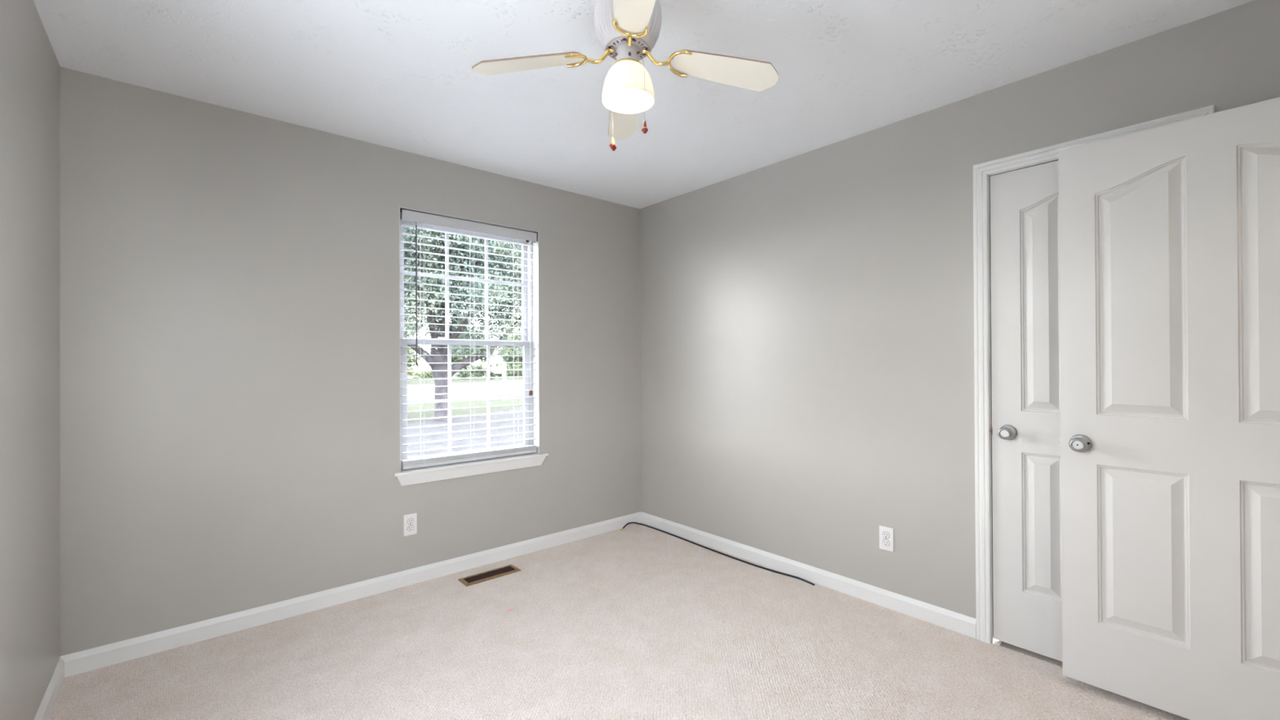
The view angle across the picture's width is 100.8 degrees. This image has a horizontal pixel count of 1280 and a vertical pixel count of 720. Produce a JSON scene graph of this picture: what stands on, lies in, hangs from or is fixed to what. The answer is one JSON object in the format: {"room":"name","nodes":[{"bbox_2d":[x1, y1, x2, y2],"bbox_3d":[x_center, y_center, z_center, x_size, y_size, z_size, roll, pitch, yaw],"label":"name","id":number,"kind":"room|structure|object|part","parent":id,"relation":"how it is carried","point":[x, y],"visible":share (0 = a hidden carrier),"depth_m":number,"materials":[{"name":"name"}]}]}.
{"room":"empty bedroom","nodes":[
{"label":"empty bedroom","id":0,"kind":"room"},
{"bbox_2d":[0,0,60,719],"bbox_3d":[-1.286,0.060,0.818,0.140,2.490,3.591,0,0,-41],"label":"wall","id":1,"kind":"structure","parent":0,"point":[30,68],"depth_m":1.69,"materials":[{"name":"grey paint"}]},
{"bbox_2d":[33,657,64,719],"bbox_3d":[-1.172,1.212,0.806,0.013,0.085,3.438,0,0,-41],"label":"baseboard","id":2,"kind":"structure","parent":1,"relation":"attached to","point":[44,711],"depth_m":1.92,"materials":[{"name":"white paint"}]},
{"bbox_2d":[60,66,641,656],"bbox_3d":[-1.201,0.070,3.172,3.068,2.490,0.140,0,0,-41],"label":"wall","id":3,"kind":"structure","parent":0,"point":[230,317],"depth_m":2.56,"materials":[{"name":"grey paint"}]},
{"bbox_2d":[60,511,641,677],"bbox_3d":[-1.146,1.222,3.110,3.068,0.085,0.013,0,0,-41],"label":"baseboard","id":4,"kind":"structure","parent":3,"relation":"attached to","point":[86,660],"depth_m":2.65,"materials":[{"name":"white paint"}]},
{"bbox_2d":[403,512,417,536],"bbox_3d":[-1.294,0.928,2.987,0.072,0.118,0.008,0,0,-41],"label":"wall outlet","id":5,"kind":"object","parent":3,"relation":"attached to","point":[410,521],"visible":1,"depth_m":2.98,"materials":[{"name":"white plastic"}]},
{"bbox_2d":[407,524,413,531],"bbox_3d":[-1.293,0.948,2.986,0.037,0.031,0.001,0,0,-41],"label":"receptacle","id":6,"kind":"object","parent":5,"relation":"attached to","point":[410,527],"depth_m":2.99,"materials":[{"name":"white plastic"}]},
{"bbox_2d":[407,518,413,524],"bbox_3d":[-1.293,0.909,2.986,0.034,0.028,0.003,0,0,-41],"label":"receptacle","id":7,"kind":"object","parent":5,"relation":"attached to","point":[410,521],"depth_m":2.99,"materials":[{"name":"white plastic"}]},
{"bbox_2d":[392,206,548,485],"bbox_3d":[-1.038,-0.078,3.292,0.971,1.561,0.174,0,0,-41],"label":"window","id":8,"kind":"structure","parent":3,"relation":"in","point":[454,470],"depth_m":3.36,"materials":[{"name":"white paint"}]},
{"bbox_2d":[404,233,522,339],"bbox_3d":[-1.089,-0.458,3.342,0.769,0.663,0.012,0,0,-41],"label":"grille","id":9,"kind":"object","parent":8,"relation":"attached to","point":[446,235],"depth_m":3.41,"materials":[{"name":"white plastic"}]},
{"bbox_3d":[-1.089,-0.461,3.342,0.829,0.740,0.024,0,0,-41],"label":"sash","id":10,"kind":"part","parent":8,"relation":"part of","materials":[{"name":"white plastic"}]},
{"bbox_3d":[-1.067,0.241,3.318,0.829,0.742,0.024,0,0,-41],"label":"sash","id":11,"kind":"part","parent":8,"relation":"part of","materials":[{"name":"white plastic"}]},
{"bbox_2d":[407,344,524,453],"bbox_3d":[-1.067,0.236,3.318,0.753,0.660,0.012,0,0,-41],"label":"grille","id":12,"kind":"object","parent":8,"relation":"attached to","point":[488,387],"depth_m":3.39,"materials":[{"name":"white plastic"}]},
{"bbox_2d":[400,208,537,469],"bbox_3d":[-1.023,-0.117,3.267,0.875,1.466,0.080,0,0,-41],"label":"window blind","id":13,"kind":"object","parent":8,"relation":"attached to","point":[405,215],"visible":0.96,"depth_m":3.23,"materials":[{"name":"white plastic"}]},
{"bbox_3d":[-1.261,-0.090,3.076,0.008,1.410,0.057,0,0,-41],"label":"ladder cord","id":14,"kind":"part","parent":13,"relation":"part of","materials":[{"name":"white fabric"}]},
{"bbox_3d":[-1.027,0.593,3.274,0.847,0.046,0.050,0,0,-41],"label":"rail","id":15,"kind":"part","parent":13,"relation":"part of","materials":[{"name":"white plastic"}]},
{"bbox_3d":[-1.034,-0.091,3.273,0.008,1.410,0.057,0,0,-41],"label":"ladder cord","id":16,"kind":"part","parent":13,"relation":"part of","materials":[{"name":"white fabric"}]},
{"bbox_3d":[-0.810,-0.091,3.466,0.008,1.410,0.057,0,0,-41],"label":"ladder cord","id":17,"kind":"part","parent":13,"relation":"part of","materials":[{"name":"white fabric"}]},
{"bbox_3d":[-0.722,-0.294,3.497,0.014,0.996,0.004,0,0,-41],"label":"lift cord","id":18,"kind":"part","parent":13,"relation":"part of","materials":[{"name":"white fabric"}]},
{"bbox_2d":[48,523,1189,719],"bbox_3d":[-0.021,1.267,1.810,3.068,0.032,3.451,0,0,-41],"label":"floor","id":19,"kind":"structure","parent":0,"point":[635,622],"depth_m":2.21,"materials":[{"name":"beige carpet"}]},
{"bbox_2d":[457,564,520,586],"bbox_3d":[-0.879,1.258,3.106,0.337,0.008,0.121,0,0,-41],"label":"floor vent","id":20,"kind":"object","parent":19,"relation":"in","point":[509,569],"visible":1,"depth_m":3.09,"materials":[{"name":"gold metal"}]},
{"bbox_2d":[620,521,814,585],"bbox_3d":[0.409,1.240,3.447,0.221,0.035,1.497,0,0,-41],"label":"cable","id":21,"kind":"object","parent":19,"relation":"on","point":[628,523],"visible":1,"depth_m":3.39,"materials":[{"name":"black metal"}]},
{"bbox_2d":[32,0,1254,208],"bbox_3d":[0.676,-1.251,1.574,4.098,0.120,5.031,0,0,-41],"label":"ceiling","id":22,"kind":"structure","parent":0,"point":[397,74],"depth_m":2.12,"materials":[{"name":"white paint"}]},
{"bbox_2d":[471,0,778,151],"bbox_3d":[-0.037,-0.927,1.631,0.691,0.520,0.691,0,0,41],"label":"ceiling fan","id":23,"kind":"object","parent":22,"relation":"hanging from","point":[628,31],"visible":1,"depth_m":1.61,"materials":[{"name":"white wood"}]},
{"bbox_3d":[-0.341,-0.901,1.615,0.332,0.069,0.115,0,0,-6],"label":"fan blade","id":24,"kind":"part","parent":23,"relation":"part of","materials":[{"name":"beige laminate"}]},
{"bbox_3d":[-0.154,-0.932,1.625,0.147,0.063,0.102,0,0,-4],"label":"blade arm","id":25,"kind":"part","parent":23,"relation":"part of","materials":[{"name":"gold metal"}]},
{"bbox_3d":[-0.053,-0.901,1.935,0.115,0.069,0.332,0,0,-6],"label":"fan blade","id":26,"kind":"part","parent":23,"relation":"part of","materials":[{"name":"beige laminate"}]},
{"bbox_3d":[-0.037,-0.843,1.631,0.060,0.074,0.060,0,0,-41],"label":"light bulb","id":27,"kind":"part","parent":23,"relation":"part of","materials":[{"name":"white glass"}]},
{"bbox_3d":[-0.037,-0.848,1.631,0.164,0.106,0.164,0,0,-41],"label":"lamp shade","id":28,"kind":"part","parent":23,"relation":"part of","materials":[{"name":"white glass"}]},
{"bbox_3d":[-0.030,-0.933,1.514,0.102,0.063,0.147,0,0,-4],"label":"blade arm","id":29,"kind":"part","parent":23,"relation":"part of","materials":[{"name":"gold metal"}]},
{"bbox_3d":[-0.021,-0.904,1.327,0.115,0.069,0.332,0,0,-6],"label":"fan blade","id":30,"kind":"part","parent":23,"relation":"part of","materials":[{"name":"beige laminate"}]},
{"bbox_3d":[0.009,-0.817,1.584,0.005,0.230,0.056,0,0,-12],"label":"pull chain","id":31,"kind":"part","parent":23,"relation":"part of","materials":[{"name":"metal"}]},
{"bbox_3d":[0.080,-0.933,1.638,0.147,0.063,0.102,0,0,-4],"label":"blade arm","id":32,"kind":"part","parent":23,"relation":"part of","materials":[{"name":"gold metal"}]},
{"bbox_3d":[0.267,-0.904,1.647,0.332,0.069,0.115,0,0,-6],"label":"fan blade","id":33,"kind":"part","parent":23,"relation":"part of","materials":[{"name":"beige laminate"}]},
{"bbox_2d":[640,0,1279,666],"bbox_3d":[1.390,0.062,3.133,0.800,2.500,3.591,0,0,-41],"label":"wall","id":34,"kind":"structure","parent":0,"point":[806,319],"depth_m":2.79,"materials":[{"name":"grey paint"}]},
{"bbox_2d":[640,511,976,639],"bbox_3d":[0.761,1.213,3.241,0.013,0.085,2.285,0,0,-41],"label":"baseboard","id":35,"kind":"structure","parent":34,"relation":"attached to","point":[959,623],"depth_m":2.90,"materials":[{"name":"white paint"}]},
{"bbox_2d":[879,525,893,551],"bbox_3d":[1.246,0.905,2.683,0.008,0.118,0.072,0,0,-41],"label":"wall outlet","id":36,"kind":"object","parent":34,"relation":"attached to","point":[886,534],"visible":1,"depth_m":2.68,"materials":[{"name":"white plastic"}]},
{"bbox_2d":[882,539,889,546],"bbox_3d":[1.245,0.925,2.681,0.003,0.028,0.034,0,0,-41],"label":"receptacle","id":37,"kind":"object","parent":36,"relation":"attached to","point":[885,542],"depth_m":2.68,"materials":[{"name":"white plastic"}]},
{"bbox_2d":[882,531,889,538],"bbox_3d":[1.245,0.886,2.682,0.001,0.031,0.037,0,0,-41],"label":"receptacle","id":38,"kind":"object","parent":36,"relation":"attached to","point":[886,535],"depth_m":2.68,"materials":[{"name":"white plastic"}]},
{"bbox_2d":[990,160,1062,661],"bbox_3d":[1.743,0.205,2.099,0.094,2.038,0.611,0,0,-41],"label":"door","id":39,"kind":"structure","parent":34,"relation":"in","point":[1024,255],"depth_m":2.25,"materials":[{"name":"white paint"}]},
{"bbox_3d":[1.570,0.313,2.272,0.058,0.067,0.067,0,0,-41],"label":"knob","id":40,"kind":"part","parent":39,"relation":"part of","materials":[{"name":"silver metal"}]},
{"bbox_2d":[973,104,1214,644],"bbox_3d":[1.797,0.184,2.146,0.157,2.124,0.738,0,0,-41],"label":"door frame","id":41,"kind":"structure","parent":34,"relation":"attached to","point":[982,172],"depth_m":2.34,"materials":[{"name":"white paint"}]},
{"bbox_3d":[1.148,0.047,0.457,3.348,2.490,0.140,0,0,-41],"label":"wall","id":42,"kind":"structure","parent":0,"visible":0},
{"bbox_2d":[1057,97,1279,719],"bbox_3d":[1.903,0.200,1.755,0.152,2.025,0.828,0,0,-41],"label":"door","id":43,"kind":"structure","parent":42,"relation":"in","point":[1169,234],"depth_m":1.82,"materials":[{"name":"white paint"}]},
{"bbox_3d":[1.644,0.315,1.984,0.058,0.067,0.067,0,0,-41],"label":"knob","id":44,"kind":"part","parent":43,"relation":"part of","materials":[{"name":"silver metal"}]},
{"label":"outside","id":45,"kind":"structure","parent":0,"visible":0},
{"bbox_2d":[407,371,523,423],"bbox_3d":[-14.816,2.180,40.056,150.000,0.200,160.000,0,0,-41],"label":"ground","id":46,"kind":"structure","parent":45,"point":[508,402],"depth_m":23.53,"materials":[{"name":"green plant"}]},
{"bbox_2d":[404,320,427,372],"bbox_3d":[-25.147,-1.353,52.558,8.072,7.297,6.317,0,0,-12],"label":"tree","id":47,"kind":"object","parent":46,"relation":"on","point":[410,350],"visible":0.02,"depth_m":53.44,"materials":[{"name":"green plant"}]},
{"bbox_2d":[428,313,500,379],"bbox_3d":[-20.255,-1.679,60.695,8.630,7.971,6.695,0,0,-41],"label":"tree","id":48,"kind":"object","parent":46,"relation":"on","point":[455,359],"visible":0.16,"depth_m":59.95,"materials":[{"name":"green plant"}]},
{"bbox_2d":[407,361,522,381],"bbox_3d":[-12.465,1.101,51.901,30.231,1.998,2.642,0,0,-41],"label":"hedge","id":49,"kind":"object","parent":46,"relation":"on","point":[424,375],"visible":0.32,"depth_m":49.31,"materials":[{"name":"green plant"}]},
{"bbox_2d":[407,408,523,457],"bbox_3d":[-0.919,1.913,10.517,15.828,0.062,29.903,0,0,23],"label":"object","id":50,"kind":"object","parent":46,"relation":"on","point":[500,416],"depth_m":13.87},
{"bbox_2d":[404,226,522,420],"bbox_3d":[-6.130,-2.914,17.709,11.204,9.862,11.791,0,0,33],"label":"shade tree","id":51,"kind":"object","parent":50,"relation":"on","point":[442,320],"visible":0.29,"depth_m":16.21,"materials":[{"name":"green plant"}]},
{"bbox_2d":[491,361,506,399],"bbox_3d":[-6.928,1.061,26.130,0.710,1.950,0.220,0,0,-41],"label":"mailbox","id":52,"kind":"object","parent":46,"relation":"on","point":[504,365],"visible":0.84,"depth_m":26.21,"materials":[{"name":"white paint"}]},
{"bbox_3d":[-6.743,1.060,26.290,0.191,1.950,0.191,0,0,19],"label":"post","id":53,"kind":"part","parent":52,"relation":"part of","materials":[{"name":"white paint"}]},
{"bbox_2d":[497,321,522,376],"bbox_3d":[-15.284,-1.421,68.794,7.125,7.472,7.349,0,0,-2],"label":"tree","id":54,"kind":"object","parent":46,"relation":"on","point":[507,359],"visible":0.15,"depth_m":67.12,"materials":[{"name":"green plant"}]},
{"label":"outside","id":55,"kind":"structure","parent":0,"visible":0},
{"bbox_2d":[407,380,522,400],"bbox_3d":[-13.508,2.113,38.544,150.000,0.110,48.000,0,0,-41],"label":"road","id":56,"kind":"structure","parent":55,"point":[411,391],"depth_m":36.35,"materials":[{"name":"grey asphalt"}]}
]}

